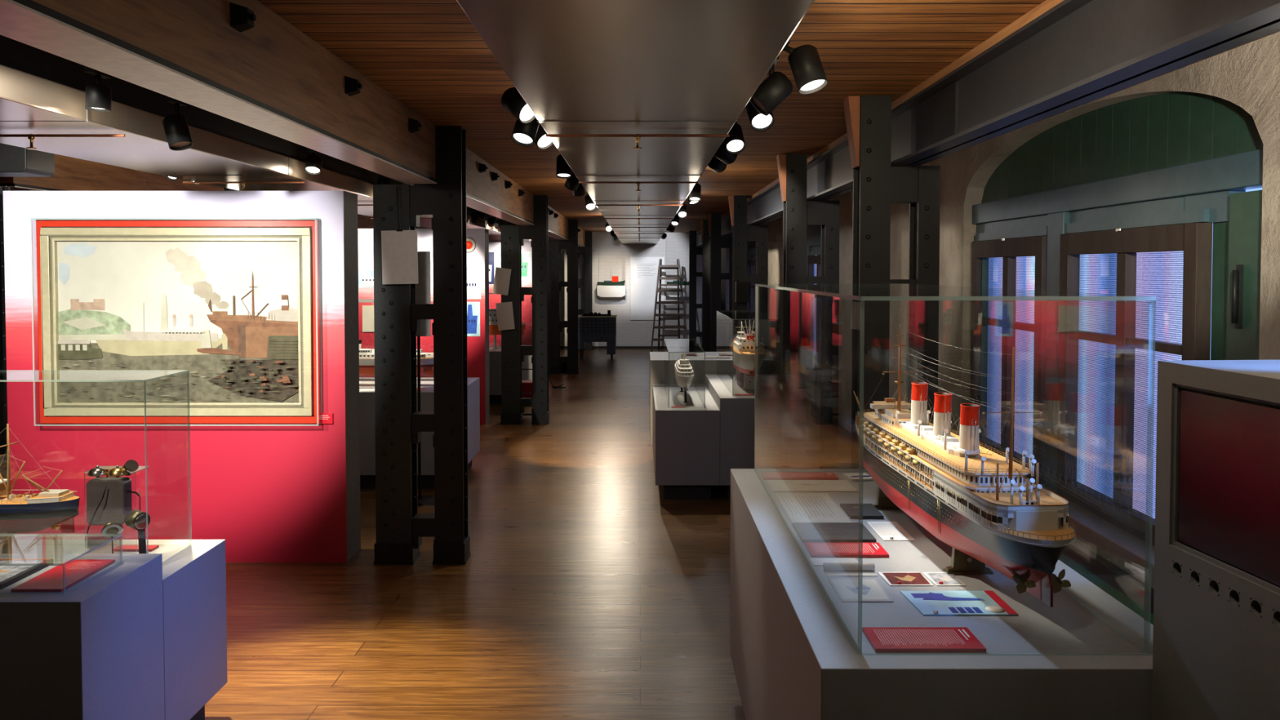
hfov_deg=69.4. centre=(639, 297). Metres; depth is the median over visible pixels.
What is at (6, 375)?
glass case
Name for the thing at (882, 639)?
board
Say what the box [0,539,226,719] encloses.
plinth
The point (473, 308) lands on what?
print
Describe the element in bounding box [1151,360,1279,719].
cabinet
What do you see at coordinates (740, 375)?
stand
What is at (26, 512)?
model
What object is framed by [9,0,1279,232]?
ceiling
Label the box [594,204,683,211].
pipe
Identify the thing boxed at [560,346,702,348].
baseboard
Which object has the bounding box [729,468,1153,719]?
plinth
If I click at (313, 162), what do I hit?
track spotlight
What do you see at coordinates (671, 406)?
card
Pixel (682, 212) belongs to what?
track spotlight
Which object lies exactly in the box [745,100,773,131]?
track spotlight
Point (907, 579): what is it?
photograph
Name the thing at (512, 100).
track spotlight
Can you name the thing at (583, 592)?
floor
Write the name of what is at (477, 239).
wall
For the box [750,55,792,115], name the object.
track spotlight
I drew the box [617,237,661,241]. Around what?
pipe
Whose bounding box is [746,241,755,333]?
window
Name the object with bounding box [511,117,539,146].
track spotlight
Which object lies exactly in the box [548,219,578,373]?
column pair
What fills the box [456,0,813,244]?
duct
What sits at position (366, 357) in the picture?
model
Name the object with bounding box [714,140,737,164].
track spotlight
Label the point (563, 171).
track spotlight
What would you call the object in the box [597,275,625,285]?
model
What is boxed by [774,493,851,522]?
sheet
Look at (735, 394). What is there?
card
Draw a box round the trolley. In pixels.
[577,315,617,359]
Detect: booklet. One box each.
[705,355,716,358]
[840,503,884,519]
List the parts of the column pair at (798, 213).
post, tie plate, tie plate, tie plate, tie plate, post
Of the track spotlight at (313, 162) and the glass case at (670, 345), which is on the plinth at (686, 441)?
the glass case at (670, 345)
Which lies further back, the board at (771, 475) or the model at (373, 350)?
the model at (373, 350)
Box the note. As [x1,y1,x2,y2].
[808,557,857,565]
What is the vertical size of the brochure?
0.004 m
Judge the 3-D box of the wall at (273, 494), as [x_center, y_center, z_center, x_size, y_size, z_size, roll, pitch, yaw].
[-2.683,0.458,5.481,1.955,2.155,0.270,0,2,0]
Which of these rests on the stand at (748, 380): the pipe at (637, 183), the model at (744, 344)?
the model at (744, 344)
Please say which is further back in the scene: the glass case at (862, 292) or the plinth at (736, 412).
the plinth at (736, 412)
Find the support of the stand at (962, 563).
on the plinth at (793, 658)
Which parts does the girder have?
splice plate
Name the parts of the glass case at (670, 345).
pane, pane, pane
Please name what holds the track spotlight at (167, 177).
hanging from the track
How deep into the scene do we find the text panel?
19.97 m
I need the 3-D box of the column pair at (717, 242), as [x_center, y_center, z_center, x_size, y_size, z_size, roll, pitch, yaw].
[1.201,0.035,13.532,0.442,2.519,0.174,0,2,0]
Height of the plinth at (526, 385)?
0.566 m
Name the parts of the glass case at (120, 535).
pane, pane, pane, pane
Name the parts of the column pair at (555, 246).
post, foot plate, tie plate, tie plate, tie plate, tie plate, post, foot plate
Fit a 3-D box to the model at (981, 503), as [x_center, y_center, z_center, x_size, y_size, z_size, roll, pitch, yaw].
[0.870,0.376,2.791,0.212,0.565,1.576,0,2,-2]
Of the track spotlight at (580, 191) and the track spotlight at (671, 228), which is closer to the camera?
the track spotlight at (580, 191)
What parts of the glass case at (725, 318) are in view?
pane, pane, pane, pane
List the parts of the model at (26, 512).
deck rail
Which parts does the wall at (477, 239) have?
photo panel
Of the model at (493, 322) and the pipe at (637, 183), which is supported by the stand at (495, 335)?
the model at (493, 322)
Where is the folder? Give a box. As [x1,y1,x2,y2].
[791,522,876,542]
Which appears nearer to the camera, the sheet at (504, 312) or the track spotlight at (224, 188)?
the track spotlight at (224, 188)
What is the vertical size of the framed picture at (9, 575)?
0.016 m
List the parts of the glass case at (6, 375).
pane, pane, pane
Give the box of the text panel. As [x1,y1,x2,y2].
[630,257,664,319]
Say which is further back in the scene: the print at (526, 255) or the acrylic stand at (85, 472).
the print at (526, 255)
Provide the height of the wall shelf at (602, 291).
0.245 m
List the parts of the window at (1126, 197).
head rail, handle, post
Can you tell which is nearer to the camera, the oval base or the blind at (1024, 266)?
the blind at (1024, 266)
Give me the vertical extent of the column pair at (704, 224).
2.519 m
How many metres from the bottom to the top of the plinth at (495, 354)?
0.673 m
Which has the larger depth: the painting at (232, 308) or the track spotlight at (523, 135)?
the painting at (232, 308)
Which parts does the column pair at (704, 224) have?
post, post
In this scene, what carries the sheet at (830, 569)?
on the plinth at (793, 658)
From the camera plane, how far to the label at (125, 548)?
3.39 m
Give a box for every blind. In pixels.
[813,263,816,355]
[986,256,1035,457]
[1076,251,1183,519]
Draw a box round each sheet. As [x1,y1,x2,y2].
[381,186,418,284]
[492,266,511,295]
[495,302,515,330]
[767,480,857,491]
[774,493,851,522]
[822,562,877,576]
[827,577,893,602]
[866,521,915,540]
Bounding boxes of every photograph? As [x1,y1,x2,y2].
[877,572,933,586]
[922,572,965,586]
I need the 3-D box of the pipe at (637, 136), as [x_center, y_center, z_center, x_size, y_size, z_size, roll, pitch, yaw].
[-0.010,-0.630,3.733,0.740,0.060,0.034,0,2,0]
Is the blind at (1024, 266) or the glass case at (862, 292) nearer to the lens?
the glass case at (862, 292)
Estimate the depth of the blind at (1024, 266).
5.66 m
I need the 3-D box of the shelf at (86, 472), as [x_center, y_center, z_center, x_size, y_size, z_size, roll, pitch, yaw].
[-1.873,0.615,3.315,0.180,0.004,0.100,0,2,0]
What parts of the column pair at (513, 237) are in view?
post, foot plate, tie plate, tie plate, tie plate, tie plate, post, foot plate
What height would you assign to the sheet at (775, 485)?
0.003 m
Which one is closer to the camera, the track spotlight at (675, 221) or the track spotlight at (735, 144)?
the track spotlight at (735, 144)
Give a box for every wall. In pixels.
[3,191,360,562]
[357,228,489,423]
[488,231,728,346]
[488,241,532,346]
[746,31,1279,435]
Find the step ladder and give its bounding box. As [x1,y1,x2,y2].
[650,258,687,351]
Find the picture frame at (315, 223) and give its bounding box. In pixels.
[30,217,322,426]
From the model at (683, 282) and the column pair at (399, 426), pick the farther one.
the model at (683, 282)
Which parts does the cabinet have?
screen frame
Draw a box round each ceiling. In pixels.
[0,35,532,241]
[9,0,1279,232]
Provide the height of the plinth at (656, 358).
0.885 m
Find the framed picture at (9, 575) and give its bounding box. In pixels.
[0,559,53,589]
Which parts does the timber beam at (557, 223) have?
flange plate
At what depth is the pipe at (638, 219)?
9.72 m
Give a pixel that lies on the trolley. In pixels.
(590, 328)
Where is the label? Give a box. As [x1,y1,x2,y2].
[315,413,333,423]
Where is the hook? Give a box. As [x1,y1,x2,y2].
[548,364,565,388]
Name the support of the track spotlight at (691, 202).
hanging from the track
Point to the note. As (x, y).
(815, 561)
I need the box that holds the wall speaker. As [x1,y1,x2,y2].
[734,281,749,302]
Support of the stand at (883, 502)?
on the plinth at (793, 658)
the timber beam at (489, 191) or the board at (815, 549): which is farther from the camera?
the timber beam at (489, 191)
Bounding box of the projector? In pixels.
[0,142,54,177]
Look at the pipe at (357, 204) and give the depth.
7.73 m
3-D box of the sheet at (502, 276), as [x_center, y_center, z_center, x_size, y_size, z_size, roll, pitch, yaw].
[-1.510,-0.180,10.108,0.209,0.311,0.025,0,2,0]
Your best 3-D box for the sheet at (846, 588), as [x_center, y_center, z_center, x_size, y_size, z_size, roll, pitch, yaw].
[0.558,0.743,2.354,0.127,0.003,0.170,0,2,0]
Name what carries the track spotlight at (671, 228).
hanging from the track
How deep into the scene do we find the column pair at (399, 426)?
5.32 m
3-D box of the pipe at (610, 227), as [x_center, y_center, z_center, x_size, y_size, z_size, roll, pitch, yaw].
[-0.010,-0.870,11.729,0.740,0.060,0.034,0,2,0]
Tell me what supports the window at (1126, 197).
in the wall at (1247, 76)
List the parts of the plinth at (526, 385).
frame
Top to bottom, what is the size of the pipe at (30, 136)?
0.060 m
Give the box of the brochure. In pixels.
[899,590,1017,615]
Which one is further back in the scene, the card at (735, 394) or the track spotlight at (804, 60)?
the card at (735, 394)
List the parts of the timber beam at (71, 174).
flange plate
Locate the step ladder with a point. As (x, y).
(661, 267)
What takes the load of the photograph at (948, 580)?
on the plinth at (793, 658)
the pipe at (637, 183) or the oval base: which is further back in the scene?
the oval base
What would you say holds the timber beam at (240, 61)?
attached to the ceiling at (428, 55)
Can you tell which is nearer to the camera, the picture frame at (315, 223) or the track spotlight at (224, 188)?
the picture frame at (315, 223)
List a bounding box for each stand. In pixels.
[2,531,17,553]
[84,466,150,553]
[416,251,434,505]
[493,334,497,348]
[683,389,688,402]
[733,369,746,380]
[741,373,755,389]
[872,486,900,510]
[942,546,993,574]
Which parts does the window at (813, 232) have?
head rail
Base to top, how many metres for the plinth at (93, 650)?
0.762 m
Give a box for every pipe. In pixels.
[0,133,124,149]
[182,181,304,191]
[357,204,373,205]
[545,133,728,149]
[578,181,697,191]
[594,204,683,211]
[604,217,674,223]
[609,226,668,231]
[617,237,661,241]
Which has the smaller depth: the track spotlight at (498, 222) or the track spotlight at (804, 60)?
the track spotlight at (804, 60)
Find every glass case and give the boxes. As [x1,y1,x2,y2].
[0,369,191,562]
[0,533,122,593]
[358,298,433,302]
[663,338,705,408]
[716,310,780,395]
[754,284,1155,654]
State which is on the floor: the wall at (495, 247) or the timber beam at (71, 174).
the wall at (495, 247)
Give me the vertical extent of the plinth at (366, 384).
0.762 m
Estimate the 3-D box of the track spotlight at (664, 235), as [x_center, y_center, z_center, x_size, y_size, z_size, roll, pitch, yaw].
[0.455,-1.191,17.573,0.096,0.160,0.145,0,2,-8]
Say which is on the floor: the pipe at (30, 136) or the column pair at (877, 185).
the column pair at (877, 185)
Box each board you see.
[11,559,115,591]
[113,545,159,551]
[767,471,838,479]
[804,542,888,557]
[862,626,986,652]
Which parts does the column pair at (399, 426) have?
post, foot plate, tie plate, tie plate, tie plate, tie plate, post, foot plate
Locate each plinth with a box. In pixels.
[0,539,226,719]
[0,553,164,719]
[359,377,479,488]
[488,346,532,404]
[521,368,549,415]
[649,351,768,444]
[652,383,719,499]
[705,373,782,499]
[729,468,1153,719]
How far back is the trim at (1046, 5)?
3.52 m
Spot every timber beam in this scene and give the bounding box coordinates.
[0,0,436,183]
[0,154,429,228]
[413,147,533,225]
[520,205,568,239]
[577,226,585,246]
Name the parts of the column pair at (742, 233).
post, tie plate, tie plate, post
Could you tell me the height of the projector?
0.306 m
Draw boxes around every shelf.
[84,466,150,473]
[596,285,626,297]
[666,285,688,297]
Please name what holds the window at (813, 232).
in the wall at (1247, 76)
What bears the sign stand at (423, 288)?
on the floor
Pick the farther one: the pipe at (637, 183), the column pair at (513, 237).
the column pair at (513, 237)
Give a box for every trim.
[697,0,1063,233]
[1058,538,1154,625]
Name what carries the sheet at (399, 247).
attached to the column pair at (399, 426)
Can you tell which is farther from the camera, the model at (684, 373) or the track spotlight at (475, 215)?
the track spotlight at (475, 215)
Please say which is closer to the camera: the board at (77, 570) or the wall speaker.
the board at (77, 570)
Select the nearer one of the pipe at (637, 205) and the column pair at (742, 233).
the pipe at (637, 205)
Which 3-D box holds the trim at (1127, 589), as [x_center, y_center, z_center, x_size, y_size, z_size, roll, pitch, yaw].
[2.122,1.356,4.833,0.153,0.400,3.020,0,2,0]
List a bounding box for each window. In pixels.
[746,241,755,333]
[781,225,821,390]
[969,91,1262,589]
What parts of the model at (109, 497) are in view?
cord, hook arm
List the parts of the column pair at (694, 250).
post, tie plate, tie plate, tie plate, tie plate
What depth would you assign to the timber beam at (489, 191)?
7.47 m
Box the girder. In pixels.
[696,0,1279,246]
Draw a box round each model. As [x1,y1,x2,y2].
[0,423,79,533]
[84,459,150,553]
[359,339,433,374]
[372,347,433,370]
[488,308,525,334]
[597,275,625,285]
[666,279,688,285]
[674,352,693,391]
[733,320,767,377]
[853,323,1075,607]
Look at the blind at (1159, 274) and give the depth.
4.53 m
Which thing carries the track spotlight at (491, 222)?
hanging from the track
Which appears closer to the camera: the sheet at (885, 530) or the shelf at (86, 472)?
the sheet at (885, 530)
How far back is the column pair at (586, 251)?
19.60 m
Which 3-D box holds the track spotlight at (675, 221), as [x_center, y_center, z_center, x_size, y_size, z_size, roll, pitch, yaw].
[0.454,-1.009,11.872,0.096,0.181,0.147,0,2,16]
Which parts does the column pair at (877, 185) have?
post, tie plate, tie plate, post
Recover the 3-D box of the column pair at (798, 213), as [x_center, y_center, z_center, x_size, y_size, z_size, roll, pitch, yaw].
[1.201,0.242,6.635,0.442,2.519,0.174,0,2,0]
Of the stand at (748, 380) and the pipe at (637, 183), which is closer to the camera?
the pipe at (637, 183)
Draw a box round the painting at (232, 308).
[40,227,314,416]
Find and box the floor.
[204,348,851,719]
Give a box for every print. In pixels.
[358,271,373,287]
[466,266,480,298]
[466,302,479,336]
[488,252,494,284]
[521,251,530,278]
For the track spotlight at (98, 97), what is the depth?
3.37 m
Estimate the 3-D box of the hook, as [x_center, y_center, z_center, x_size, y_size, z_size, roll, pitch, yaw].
[-0.920,0.875,10.248,0.193,0.264,0.035,0,2,8]
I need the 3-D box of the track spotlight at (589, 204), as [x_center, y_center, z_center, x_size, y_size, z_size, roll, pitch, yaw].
[-0.469,-0.915,8.723,0.096,0.181,0.148,0,2,-12]
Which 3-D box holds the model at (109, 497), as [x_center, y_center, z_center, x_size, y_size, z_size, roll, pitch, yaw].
[-1.811,0.746,3.212,0.218,0.358,0.100,0,2,0]
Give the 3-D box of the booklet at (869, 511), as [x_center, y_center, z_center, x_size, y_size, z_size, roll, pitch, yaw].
[0.744,0.716,3.108,0.108,0.011,0.160,0,2,0]
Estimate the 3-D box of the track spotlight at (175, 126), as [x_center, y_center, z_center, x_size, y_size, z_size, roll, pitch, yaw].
[-1.988,-0.749,3.978,0.109,0.228,0.130,-2,2,-45]
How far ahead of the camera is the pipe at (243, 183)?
5.73 m
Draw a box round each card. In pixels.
[671,405,684,407]
[734,394,755,395]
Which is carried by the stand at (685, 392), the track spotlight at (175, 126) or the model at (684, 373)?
the model at (684, 373)
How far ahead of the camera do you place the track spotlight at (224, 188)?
6.67 m
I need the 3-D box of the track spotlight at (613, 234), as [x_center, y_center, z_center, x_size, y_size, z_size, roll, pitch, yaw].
[-0.470,-1.157,16.574,0.096,0.166,0.151,0,2,14]
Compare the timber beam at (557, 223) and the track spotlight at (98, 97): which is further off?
the timber beam at (557, 223)
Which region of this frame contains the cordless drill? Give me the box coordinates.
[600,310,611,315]
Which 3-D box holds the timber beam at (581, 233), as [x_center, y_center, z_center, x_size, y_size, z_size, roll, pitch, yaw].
[-1.220,-1.177,17.392,0.227,0.329,4.320,0,2,0]
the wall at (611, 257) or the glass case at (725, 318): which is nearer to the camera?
the glass case at (725, 318)
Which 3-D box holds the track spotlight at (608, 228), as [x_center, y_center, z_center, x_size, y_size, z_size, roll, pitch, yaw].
[-0.470,-1.073,13.872,0.096,0.173,0.156,0,2,-5]
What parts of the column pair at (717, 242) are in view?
post, tie plate, tie plate, post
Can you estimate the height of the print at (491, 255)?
0.520 m
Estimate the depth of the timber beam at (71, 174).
6.34 m
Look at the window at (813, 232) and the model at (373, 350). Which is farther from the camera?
the window at (813, 232)
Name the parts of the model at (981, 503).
promenade rail, boat deck rail, derrick post, stern railing, derrick post, derrick post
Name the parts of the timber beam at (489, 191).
flange plate, bolt plate, bolt plate, bolt plate, bolt plate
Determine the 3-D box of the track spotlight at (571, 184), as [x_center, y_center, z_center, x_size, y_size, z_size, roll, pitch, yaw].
[-0.472,-0.850,6.580,0.099,0.181,0.148,-1,2,-38]
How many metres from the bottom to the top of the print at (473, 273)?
0.360 m
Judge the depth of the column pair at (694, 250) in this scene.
19.31 m
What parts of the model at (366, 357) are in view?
deck rail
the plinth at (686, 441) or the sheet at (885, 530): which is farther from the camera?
the plinth at (686, 441)
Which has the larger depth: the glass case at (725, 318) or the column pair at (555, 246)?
the column pair at (555, 246)
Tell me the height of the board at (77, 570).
0.008 m
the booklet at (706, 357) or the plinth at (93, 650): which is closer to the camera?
the plinth at (93, 650)
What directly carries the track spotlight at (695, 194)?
hanging from the track
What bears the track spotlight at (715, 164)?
hanging from the track
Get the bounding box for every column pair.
[0,186,9,539]
[373,126,471,564]
[500,195,550,424]
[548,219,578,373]
[577,231,592,350]
[688,231,702,340]
[699,220,725,351]
[706,213,732,351]
[728,195,768,359]
[776,153,839,468]
[843,94,940,468]
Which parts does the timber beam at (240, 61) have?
bolt plate, bolt plate, bolt plate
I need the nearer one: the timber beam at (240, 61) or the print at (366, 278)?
the timber beam at (240, 61)
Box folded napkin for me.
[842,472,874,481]
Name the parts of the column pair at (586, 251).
tie plate, tie plate, tie plate, post, foot plate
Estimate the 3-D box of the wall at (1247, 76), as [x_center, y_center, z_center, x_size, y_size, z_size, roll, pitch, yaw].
[2.410,0.176,8.809,0.420,2.520,23.600,0,2,0]
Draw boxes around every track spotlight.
[84,65,111,112]
[162,96,193,151]
[164,175,177,180]
[222,186,235,191]
[304,147,322,174]
[470,208,479,223]
[487,214,494,226]
[494,217,502,229]
[501,87,535,124]
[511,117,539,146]
[533,123,553,149]
[555,154,571,178]
[564,169,579,191]
[572,183,585,196]
[584,194,595,210]
[605,222,612,231]
[610,230,617,237]
[661,232,666,239]
[666,222,675,232]
[671,213,679,226]
[677,202,686,217]
[687,195,699,204]
[688,183,701,201]
[707,155,726,173]
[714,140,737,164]
[724,120,745,154]
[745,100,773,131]
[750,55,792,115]
[782,38,827,94]
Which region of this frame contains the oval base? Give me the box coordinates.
[675,391,692,405]
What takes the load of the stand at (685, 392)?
on the oval base
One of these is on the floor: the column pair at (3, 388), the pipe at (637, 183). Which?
the column pair at (3, 388)
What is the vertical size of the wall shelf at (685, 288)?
0.245 m
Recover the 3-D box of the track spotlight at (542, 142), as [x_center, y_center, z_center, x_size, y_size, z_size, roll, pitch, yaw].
[-0.468,-0.784,4.336,0.103,0.180,0.153,-1,2,-40]
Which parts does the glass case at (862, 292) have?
pane, pane, pane, pane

